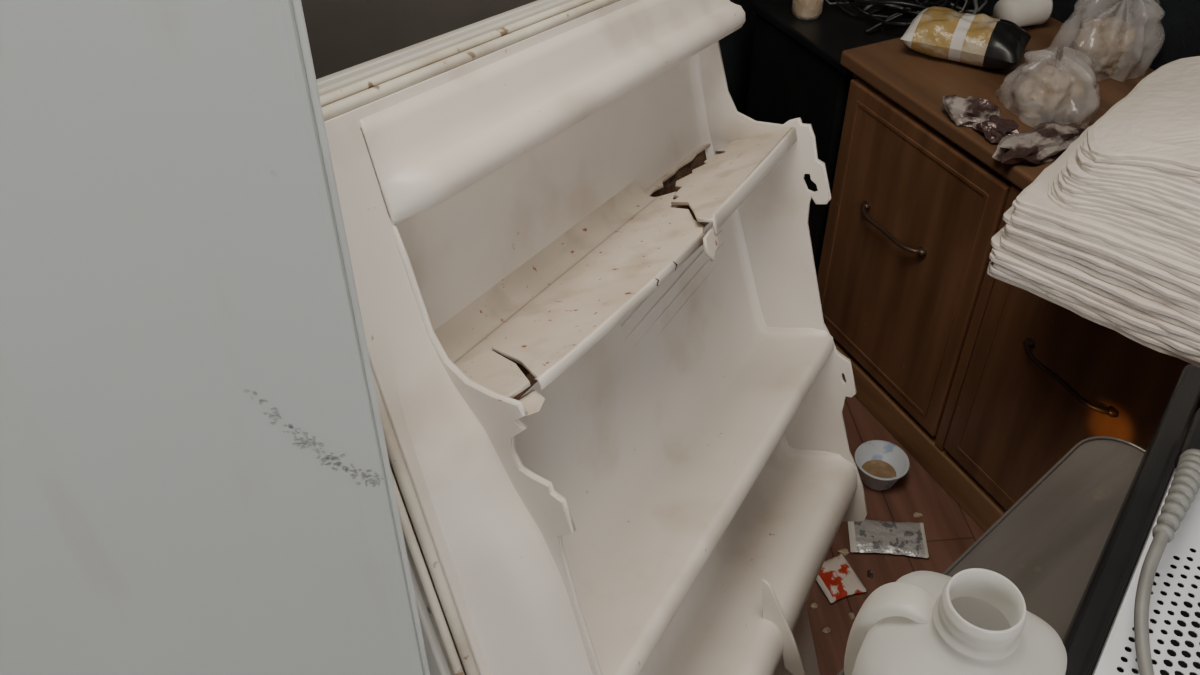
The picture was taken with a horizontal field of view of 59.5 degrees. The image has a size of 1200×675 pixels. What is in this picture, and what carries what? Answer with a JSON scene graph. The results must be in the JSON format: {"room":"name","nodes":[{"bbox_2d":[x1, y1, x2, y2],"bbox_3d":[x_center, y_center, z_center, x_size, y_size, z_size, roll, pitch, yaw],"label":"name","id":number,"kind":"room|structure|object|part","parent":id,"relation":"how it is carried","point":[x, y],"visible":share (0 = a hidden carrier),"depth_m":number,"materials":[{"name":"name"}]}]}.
{"room":"kitchen","nodes":[
{"label":"kitchen","id":0,"kind":"room"},
{"bbox_2d":[806,396,984,674],"bbox_3d":[-0.006,1.147,1.198,3.530,0.100,3.900,-17,44,-19],"label":"floor","id":1,"kind":"structure","parent":0,"point":[949,530],"depth_m":2.01,"materials":[{"name":"laminate"}]},
{"bbox_2d":[0,0,429,674],"bbox_3d":[-0.563,0.209,0.832,0.787,1.800,0.611,-12,42,-14],"label":"refrigerator","id":2,"kind":"object","parent":1,"relation":"on","point":[196,478],"visible":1,"depth_m":0.41,"materials":[{"name":"metal"}]},
{"bbox_2d":[316,0,867,674],"bbox_3d":[0.126,0.308,1.064,0.154,1.276,0.694,-2,24,30],"label":"door","id":3,"kind":"structure","parent":2,"relation":"attached to","point":[608,370],"depth_m":0.89,"materials":[{"name":"white plastic"}]},
{"bbox_2d":[301,0,536,78],"bbox_3d":[-0.260,-0.356,1.683,0.720,1.550,0.421,0,41,0],"label":"wall","id":4,"kind":"structure","parent":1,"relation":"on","point":[342,34],"depth_m":1.41,"materials":[{"name":"metal"}]},
{"bbox_2d":[810,603,817,608],"bbox_3d":[0.385,0.482,1.889,0.015,0.010,0.011,0,41,0],"label":"crumbs","id":5,"kind":"object","parent":1,"relation":"on","point":[813,605],"visible":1,"depth_m":1.89,"materials":[{"name":"beige food"}]},
{"bbox_2d":[822,627,830,632],"bbox_3d":[0.400,0.515,1.850,0.017,0.010,0.012,0,41,0],"label":"crumbs","id":6,"kind":"object","parent":1,"relation":"on","point":[825,630],"visible":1,"depth_m":1.85,"materials":[{"name":"beige food"}]},
{"bbox_2d":[816,554,866,602],"bbox_3d":[0.435,0.442,1.930,0.075,0.015,0.090,-13,42,-15],"label":"sachet","id":7,"kind":"object","parent":1,"relation":"on","point":[836,577],"visible":0.85,"depth_m":1.92,"materials":[{"name":"white paper"}]},
{"bbox_2d":[838,548,848,555],"bbox_3d":[0.459,0.405,1.979,0.021,0.010,0.014,-12,42,-14],"label":"crumbs","id":8,"kind":"object","parent":1,"relation":"on","point":[844,552],"visible":1,"depth_m":1.98,"materials":[{"name":"beige food"}]},
{"bbox_2d":[848,612,854,619],"bbox_3d":[0.450,0.495,1.873,0.009,0.009,0.013,-14,43,-16],"label":"crumbs","id":9,"kind":"object","parent":1,"relation":"on","point":[851,615],"visible":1,"depth_m":1.87,"materials":[{"name":"beige food"}]},
{"bbox_2d":[746,0,991,275],"bbox_3d":[0.586,-0.473,2.396,0.420,0.801,0.348,-17,44,-19],"label":"cabinet","id":10,"kind":"object","parent":1,"relation":"on","point":[796,71],"visible":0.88,"depth_m":2.18,"materials":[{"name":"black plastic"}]},
{"bbox_2d":[791,0,823,19],"bbox_3d":[0.432,-0.714,2.171,0.064,0.096,0.064,-17,44,-19],"label":"glass jar","id":11,"kind":"object","parent":10,"relation":"on","point":[801,9],"visible":1,"depth_m":2.17,"materials":[{"name":"beige glass"}]},
{"bbox_2d":[867,570,872,577],"bbox_3d":[0.500,0.436,1.942,0.012,0.010,0.017,11,42,13],"label":"crumbs","id":12,"kind":"object","parent":1,"relation":"on","point":[869,572],"visible":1,"depth_m":1.94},
{"bbox_2d":[854,440,909,490],"bbox_3d":[0.560,0.264,2.103,0.108,0.059,0.108,0,41,0],"label":"plastic bowl","id":13,"kind":"object","parent":1,"relation":"on","point":[880,464],"visible":1,"depth_m":2.11,"materials":[{"name":"white plastic"}]},
{"bbox_2d":[848,519,928,557],"bbox_3d":[0.548,0.381,2.002,0.145,0.015,0.085,4,41,4],"label":"sachet","id":14,"kind":"object","parent":1,"relation":"on","point":[866,536],"visible":0.94,"depth_m":1.99,"materials":[{"name":"metal"}]},
{"bbox_2d":[913,512,922,517],"bbox_3d":[0.620,0.346,2.048,0.018,0.008,0.012,0,41,0],"label":"crumbs","id":15,"kind":"object","parent":1,"relation":"on","point":[916,515],"visible":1,"depth_m":2.04,"materials":[{"name":"beige food"}]},
{"bbox_2d":[817,16,1192,530],"bbox_3d":[0.999,0.129,1.754,0.500,0.720,1.580,-17,44,-19],"label":"base cabinet","id":16,"kind":"object","parent":1,"relation":"on","point":[987,382],"visible":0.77,"depth_m":1.91,"materials":[{"name":"brown wood"}]},
{"bbox_3d":[0.547,-0.205,1.993,0.032,0.012,0.178,-17,44,-19],"label":"handle","id":17,"kind":"part","parent":16,"relation":"part of","materials":[{"name":"brown metal"}]},
{"bbox_3d":[0.566,-0.146,2.037,0.004,0.521,0.366,-17,44,-19],"label":"door moulding","id":18,"kind":"part","parent":16,"relation":"part of","materials":[{"name":"brown wood"}]},
{"bbox_3d":[0.576,-0.149,2.041,0.020,0.580,0.425,-17,44,-19],"label":"door","id":19,"kind":"part","parent":16,"relation":"part of","materials":[{"name":"brown wood"}]},
{"bbox_2d":[901,6,1030,68],"bbox_3d":[0.675,-0.554,1.935,0.210,0.081,0.127,20,44,21],"label":"bag","id":20,"kind":"object","parent":16,"relation":"on","point":[982,40],"visible":1,"depth_m":1.90,"materials":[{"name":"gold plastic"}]},
{"bbox_3d":[0.770,0.130,1.716,0.004,0.521,0.396,-17,44,-19],"label":"door moulding","id":21,"kind":"part","parent":16,"relation":"part of","materials":[{"name":"brown wood"}]},
{"bbox_2d":[941,94,1083,163],"bbox_3d":[0.693,-0.356,1.735,0.189,0.040,0.209,-10,42,-12],"label":"wrapper","id":22,"kind":"object","parent":16,"relation":"on","point":[1046,142],"visible":0.98,"depth_m":1.70,"materials":[{"name":"plastic"}]},
{"bbox_2d":[993,0,1052,26],"bbox_3d":[0.814,-0.634,2.030,0.087,0.076,0.076,-20,44,-21],"label":"plastic jug","id":23,"kind":"object","parent":16,"relation":"on","point":[1022,13],"visible":0.84,"depth_m":2.01,"materials":[{"name":"white plastic"}]},
{"bbox_2d":[1015,65,1090,119],"bbox_3d":[0.769,-0.433,1.768,0.150,0.113,0.169,0,41,0],"label":"bread","id":24,"kind":"object","parent":16,"relation":"on","point":[1050,92],"visible":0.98,"depth_m":1.75,"materials":[{"name":"beige food"}]},
{"bbox_3d":[0.779,0.127,1.719,0.020,0.580,0.455,-17,44,-19],"label":"door","id":25,"kind":"part","parent":16,"relation":"part of","materials":[{"name":"brown wood"}]},
{"bbox_3d":[0.744,0.066,1.685,0.032,0.012,0.188,-17,44,-19],"label":"handle","id":26,"kind":"part","parent":16,"relation":"part of","materials":[{"name":"brown metal"}]},
{"bbox_2d":[987,56,1199,366],"bbox_3d":[0.862,-0.134,1.306,0.613,0.255,0.364,31,49,31],"label":"towel stack","id":27,"kind":"object","parent":16,"relation":"on","point":[1107,233],"visible":1,"depth_m":1.30,"materials":[{"name":"white fabric"}]},
{"bbox_2d":[1073,16,1135,74],"bbox_3d":[0.926,-0.566,1.889,0.169,0.157,0.182,32,50,32],"label":"bread","id":28,"kind":"object","parent":16,"relation":"on","point":[1105,45],"visible":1,"depth_m":1.89,"materials":[{"name":"beige food"}]},
{"bbox_3d":[0.505,0.714,1.092,0.740,0.695,0.590,-31,49,-31],"label":"side table","id":29,"kind":"object","parent":1,"relation":"on","visible":0},
{"bbox_2d":[837,436,1145,674],"bbox_3d":[0.481,0.395,0.923,0.774,0.006,0.504,-31,49,-31],"label":"baking tray","id":30,"kind":"object","parent":29,"relation":"on","point":[1049,543],"visible":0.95,"depth_m":1.14,"materials":[{"name":"metal"}]},
{"bbox_2d":[844,568,1066,674],"bbox_3d":[0.291,0.283,0.882,0.167,0.222,0.138,22,45,24],"label":"plastic jug","id":31,"kind":"object","parent":30,"relation":"on","point":[973,621],"visible":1,"depth_m":0.84,"materials":[{"name":"white plastic"}]},
{"bbox_3d":[0.247,0.261,0.899,0.065,0.144,0.035,22,45,24],"label":"jug handle","id":32,"kind":"part","parent":31,"relation":"part of","materials":[{"name":"plastic"}]},
{"bbox_2d":[1062,365,1199,674],"bbox_3d":[0.638,0.326,0.936,0.405,0.078,0.770,25,46,26],"label":"space heater","id":33,"kind":"object","parent":30,"relation":"on","point":[1099,639],"visible":0.8,"depth_m":1.00,"materials":[{"name":"black plastic"}]},
{"bbox_2d":[1098,488,1199,674],"bbox_3d":[0.617,0.333,0.872,0.368,0.002,0.658,25,46,26],"label":"grille","id":34,"kind":"object","parent":33,"relation":"attached to","point":[1187,537],"depth_m":0.97,"materials":[{"name":"metal"}]},
{"bbox_2d":[1134,408,1199,674],"bbox_3d":[0.536,0.220,0.951,0.092,0.064,0.520,18,44,19],"label":"power cable","id":35,"kind":"object","parent":33,"relation":"on","point":[1185,484],"visible":1,"depth_m":0.97,"materials":[{"name":"plastic"}]},
{"bbox_3d":[0.519,0.229,0.938,0.078,0.052,0.480,15,43,17],"label":"cord","id":36,"kind":"part","parent":35,"relation":"part of","materials":[{"name":"plastic"}]},
{"bbox_3d":[1.539,-0.325,0.917,0.100,2.500,3.900,-17,44,-19],"label":"wall","id":37,"kind":"structure","parent":0,"visible":0},
{"bbox_2d":[969,0,1199,69],"bbox_3d":[1.183,-0.637,1.411,0.021,2.270,2.050,-17,44,-19],"label":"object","id":38,"kind":"object","parent":37,"relation":"hanging from","point":[1167,31],"visible":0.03,"depth_m":1.94,"materials":[{"name":"fabric"}]}
]}

